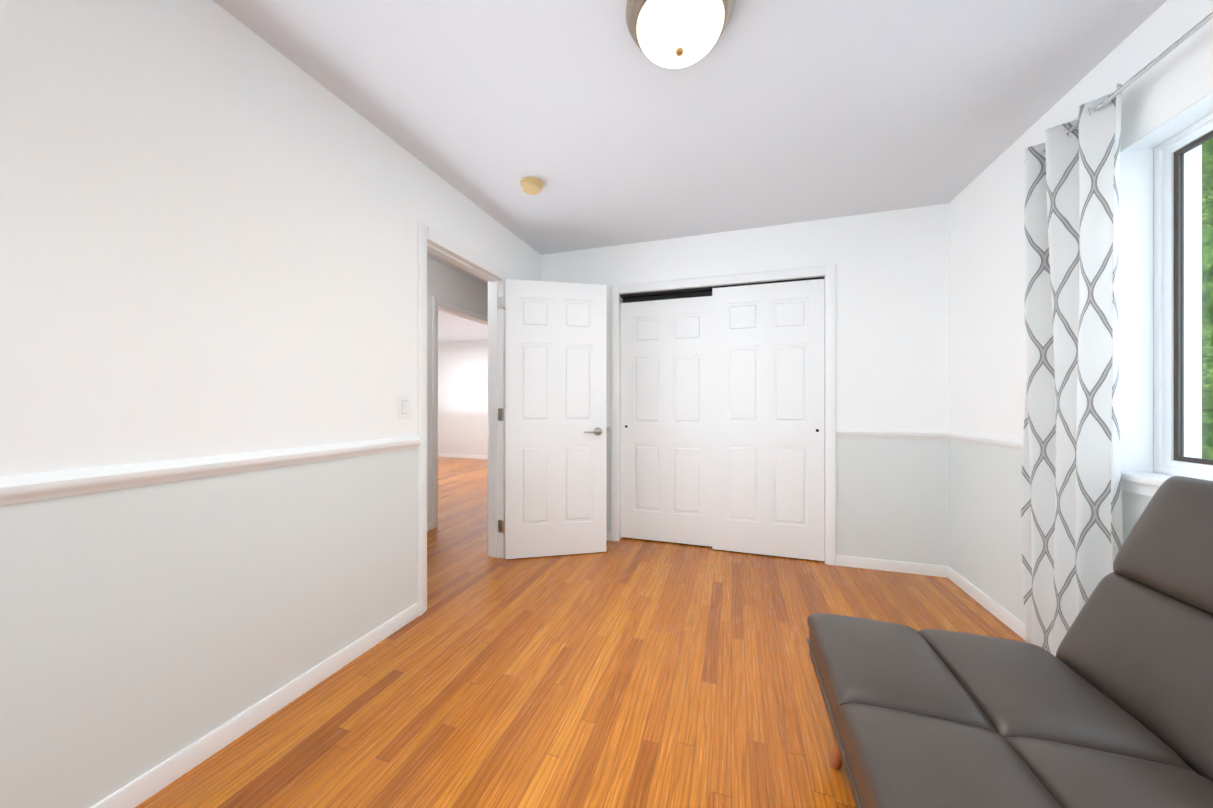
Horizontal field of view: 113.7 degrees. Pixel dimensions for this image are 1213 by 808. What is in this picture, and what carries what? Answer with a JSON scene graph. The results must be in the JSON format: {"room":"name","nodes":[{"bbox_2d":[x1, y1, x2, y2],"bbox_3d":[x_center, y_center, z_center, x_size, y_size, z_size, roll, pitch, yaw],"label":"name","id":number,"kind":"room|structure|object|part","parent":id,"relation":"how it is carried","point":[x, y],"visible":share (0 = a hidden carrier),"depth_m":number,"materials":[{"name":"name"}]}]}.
{"room":"bedroom","nodes":[
{"label":"bedroom","id":0,"kind":"room"},
{"bbox_2d":[0,0,540,807],"bbox_3d":[-1.194,-0.090,1.746,0.120,2.440,3.930,0,0,18],"label":"wall","id":1,"kind":"structure","parent":0,"point":[212,212],"depth_m":1.22,"materials":[{"name":"paint"}]},
{"bbox_2d":[90,602,418,807],"bbox_3d":[-1.347,1.095,1.051,0.013,0.070,2.235,0,0,18],"label":"baseboard","id":2,"kind":"structure","parent":1,"relation":"attached to","point":[162,774],"depth_m":1.35,"materials":[{"name":"white wood"}]},
{"bbox_2d":[398,395,409,417],"bbox_3d":[-1.033,0.015,2.030,0.015,0.116,0.072,0,0,18],"label":"light switch","id":3,"kind":"object","parent":1,"relation":"attached to","point":[403,406],"visible":1,"depth_m":2.02,"materials":[{"name":"white plastic"}]},
{"bbox_2d":[417,221,508,615],"bbox_3d":[-0.934,0.077,2.560,0.156,2.105,0.890,0,0,18],"label":"door frame","id":4,"kind":"structure","parent":1,"relation":"attached to","point":[432,241],"depth_m":2.63,"materials":[{"name":"white wood"}]},
{"bbox_2d":[498,279,605,558],"bbox_3d":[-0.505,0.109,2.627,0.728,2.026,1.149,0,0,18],"label":"entry door","id":5,"kind":"structure","parent":1,"relation":"in","point":[552,414],"depth_m":2.94,"materials":[{"name":"white paint"}]},
{"bbox_2d":[427,257,487,522],"bbox_3d":[-2.075,-0.090,2.242,0.120,2.440,7.200,0,0,18],"label":"wall","id":6,"kind":"structure","parent":0,"point":[446,283],"depth_m":3.67,"materials":[{"name":"white paint"}]},
{"bbox_2d":[427,521,432,530],"bbox_3d":[-2.326,1.095,1.238,0.013,0.070,4.935,0,0,18],"label":"baseboard","id":7,"kind":"structure","parent":6,"relation":"attached to","point":[430,524],"depth_m":3.55,"materials":[{"name":"white wood"}]},
{"bbox_2d":[432,296,487,528],"bbox_3d":[-1.412,0.077,4.287,0.138,2.105,1.430,0,0,18],"label":"door frame","id":8,"kind":"structure","parent":6,"relation":"attached to","point":[452,308],"depth_m":3.62,"materials":[{"name":"white wood"}]},
{"bbox_2d":[438,340,487,455],"bbox_3d":[-2.255,-0.091,8.084,4.020,2.440,0.100,0,0,18],"label":"wall","id":9,"kind":"structure","parent":0,"point":[462,397],"depth_m":8.24,"materials":[{"name":"white paint"}]},
{"bbox_2d":[438,454,487,458],"bbox_3d":[-2.338,1.094,8.052,3.920,0.070,0.013,0,0,18],"label":"baseboard","id":10,"kind":"structure","parent":9,"relation":"attached to","point":[439,455],"depth_m":8.26,"materials":[{"name":"white wood"}]},
{"bbox_2d":[135,457,1024,807],"bbox_3d":[-1.725,1.180,3.600,8.600,0.100,10.000,0,0,18],"label":"floor","id":11,"kind":"structure","parent":0,"point":[631,673],"depth_m":1.56,"materials":[{"name":"brown wood"}]},
{"bbox_2d":[807,476,1212,807],"bbox_3d":[0.970,0.669,0.429,1.073,0.929,1.808,0,0,18],"label":"futon sofa","id":12,"kind":"object","parent":11,"relation":"on","point":[1110,705],"visible":1,"depth_m":0.96,"materials":[{"name":"leather"}]},
{"bbox_2d":[623,291,711,302],"bbox_3d":[0.965,-0.090,3.475,2.280,2.440,0.680,0,0,18],"label":"wall","id":13,"kind":"structure","parent":0,"point":[666,297],"depth_m":3.87,"materials":[{"name":"grey paint"}]},
{"bbox_2d":[213,0,1166,342],"bbox_3d":[-1.725,-1.360,3.600,8.600,0.100,10.000,0,0,18],"label":"ceiling","id":14,"kind":"structure","parent":0,"point":[597,122],"depth_m":1.69,"materials":[{"name":"paint"}]},
{"bbox_2d":[520,177,542,194],"bbox_3d":[-0.444,-1.288,2.351,0.132,0.044,0.132,0,0,18],"label":"smoke detector","id":15,"kind":"object","parent":14,"relation":"attached to","point":[532,185],"visible":1,"depth_m":2.32,"materials":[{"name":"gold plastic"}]},
{"bbox_2d":[626,0,735,68],"bbox_3d":[0.242,-1.233,1.312,0.356,0.153,0.356,0,0,18],"label":"flush-mount light","id":16,"kind":"object","parent":14,"relation":"attached to","point":[673,34],"visible":1,"depth_m":1.27,"materials":[{"name":"white glass"}]},
{"bbox_2d":[541,203,948,565],"bbox_3d":[0.953,-0.090,3.059,3.170,2.440,0.120,0,0,18],"label":"wall","id":17,"kind":"structure","parent":0,"point":[892,336],"depth_m":2.72,"materials":[{"name":"paint"}]},
{"bbox_2d":[606,531,610,540],"bbox_3d":[-0.270,1.095,3.381,0.645,0.070,0.013,0,0,18],"label":"baseboard","id":18,"kind":"structure","parent":17,"relation":"attached to","point":[608,534],"depth_m":3.28,"materials":[{"name":"white wood"}]},
{"bbox_2d":[621,296,711,546],"bbox_3d":[0.496,0.135,3.229,0.772,1.965,0.035,0,0,18],"label":"closet door","id":19,"kind":"structure","parent":17,"relation":"in","point":[666,420],"depth_m":3.21,"materials":[{"name":"white paint"}]},
{"bbox_2d":[611,265,835,565],"bbox_3d":[0.841,0.077,3.086,1.650,2.105,0.138,0,0,18],"label":"trim","id":20,"kind":"structure","parent":17,"relation":"attached to","point":[620,293],"depth_m":2.94,"materials":[{"name":"white wood"}]},
{"bbox_2d":[712,279,823,560],"bbox_3d":[1.190,0.114,2.957,0.772,2.012,0.035,0,0,18],"label":"closet door","id":21,"kind":"structure","parent":17,"relation":"in","point":[767,419],"depth_m":2.94,"materials":[{"name":"white paint"}]},
{"bbox_2d":[836,555,945,576],"bbox_3d":[1.907,1.095,2.685,0.625,0.070,0.013,0,0,18],"label":"baseboard","id":22,"kind":"structure","parent":17,"relation":"attached to","point":[848,561],"depth_m":2.67,"materials":[{"name":"white wood"}]},
{"bbox_2d":[949,0,1212,622],"bbox_3d":[1.760,-0.090,0.739,0.220,2.440,3.810,0,0,18],"label":"wall","id":23,"kind":"structure","parent":0,"point":[987,373],"depth_m":2.03,"materials":[{"name":"paint"}]},
{"bbox_2d":[946,566,1024,639],"bbox_3d":[1.666,1.095,0.832,0.013,0.070,3.690,0,0,18],"label":"baseboard","id":24,"kind":"structure","parent":23,"relation":"attached to","point":[993,607],"depth_m":2.16,"materials":[{"name":"white wood"}]},
{"bbox_2d":[1021,11,1212,656],"bbox_3d":[1.495,-0.005,0.507,0.142,2.200,2.717,0,0,18],"label":"curtain","id":25,"kind":"object","parent":23,"relation":"attached to","point":[1071,518],"visible":0.88,"depth_m":1.55,"materials":[{"name":"white fabric"}]},
{"bbox_3d":[1.823,-0.005,1.579,0.114,2.200,0.474,0,0,18],"label":"panel","id":26,"kind":"part","parent":25,"relation":"part of","materials":[{"name":"fabric"}]},
{"bbox_3d":[1.510,-1.070,0.482,0.097,0.032,2.680,0,0,18],"label":"rod","id":27,"kind":"part","parent":25,"relation":"part of","materials":[{"name":"silver metal"}]},
{"bbox_2d":[1118,91,1212,496],"bbox_3d":[1.738,-0.305,0.787,0.210,1.230,1.430,0,0,18],"label":"window","id":28,"kind":"structure","parent":23,"relation":"in","point":[1173,289],"depth_m":1.40,"materials":[{"name":"white plastic"}]},
{"bbox_3d":[-0.312,-0.090,-0.536,2.950,2.440,0.120,0,0,18],"label":"wall","id":29,"kind":"structure","parent":0,"visible":0},
{"bbox_2d":[0,435,420,504],"bbox_3d":[-1.339,0.200,1.054,0.024,0.064,2.225,0,0,18],"label":"trim","id":30,"kind":"structure","parent":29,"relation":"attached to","point":[28,487],"depth_m":1.17,"materials":[{"name":"white wood"}]},
{"bbox_2d":[606,424,610,431],"bbox_3d":[-0.271,0.200,3.375,0.645,0.064,0.024,0,0,18],"label":"trim","id":31,"kind":"structure","parent":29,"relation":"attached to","point":[608,426],"depth_m":3.28,"materials":[{"name":"white wood"}]},
{"bbox_2d":[836,428,943,438],"bbox_3d":[1.900,0.200,2.681,0.615,0.064,0.024,0,0,18],"label":"trim","id":32,"kind":"structure","parent":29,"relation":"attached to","point":[840,432],"depth_m":2.67,"materials":[{"name":"white wood"}]},
{"bbox_2d":[944,430,1022,451],"bbox_3d":[2.047,0.200,2.038,0.024,0.064,1.160,0,0,18],"label":"trim","id":33,"kind":"structure","parent":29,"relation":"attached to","point":[1010,443],"depth_m":2.17,"materials":[{"name":"white wood"}]},
{"label":"outside","id":34,"kind":"structure","parent":0,"visible":0},
{"bbox_2d":[1202,138,1212,459],"bbox_3d":[6.117,-2.869,-1.006,7.730,20.000,30.000,0,0,18],"label":"trees","id":35,"kind":"object","parent":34,"point":[1208,309],"depth_m":4.07,"materials":[{"name":"green plant"}]}
]}

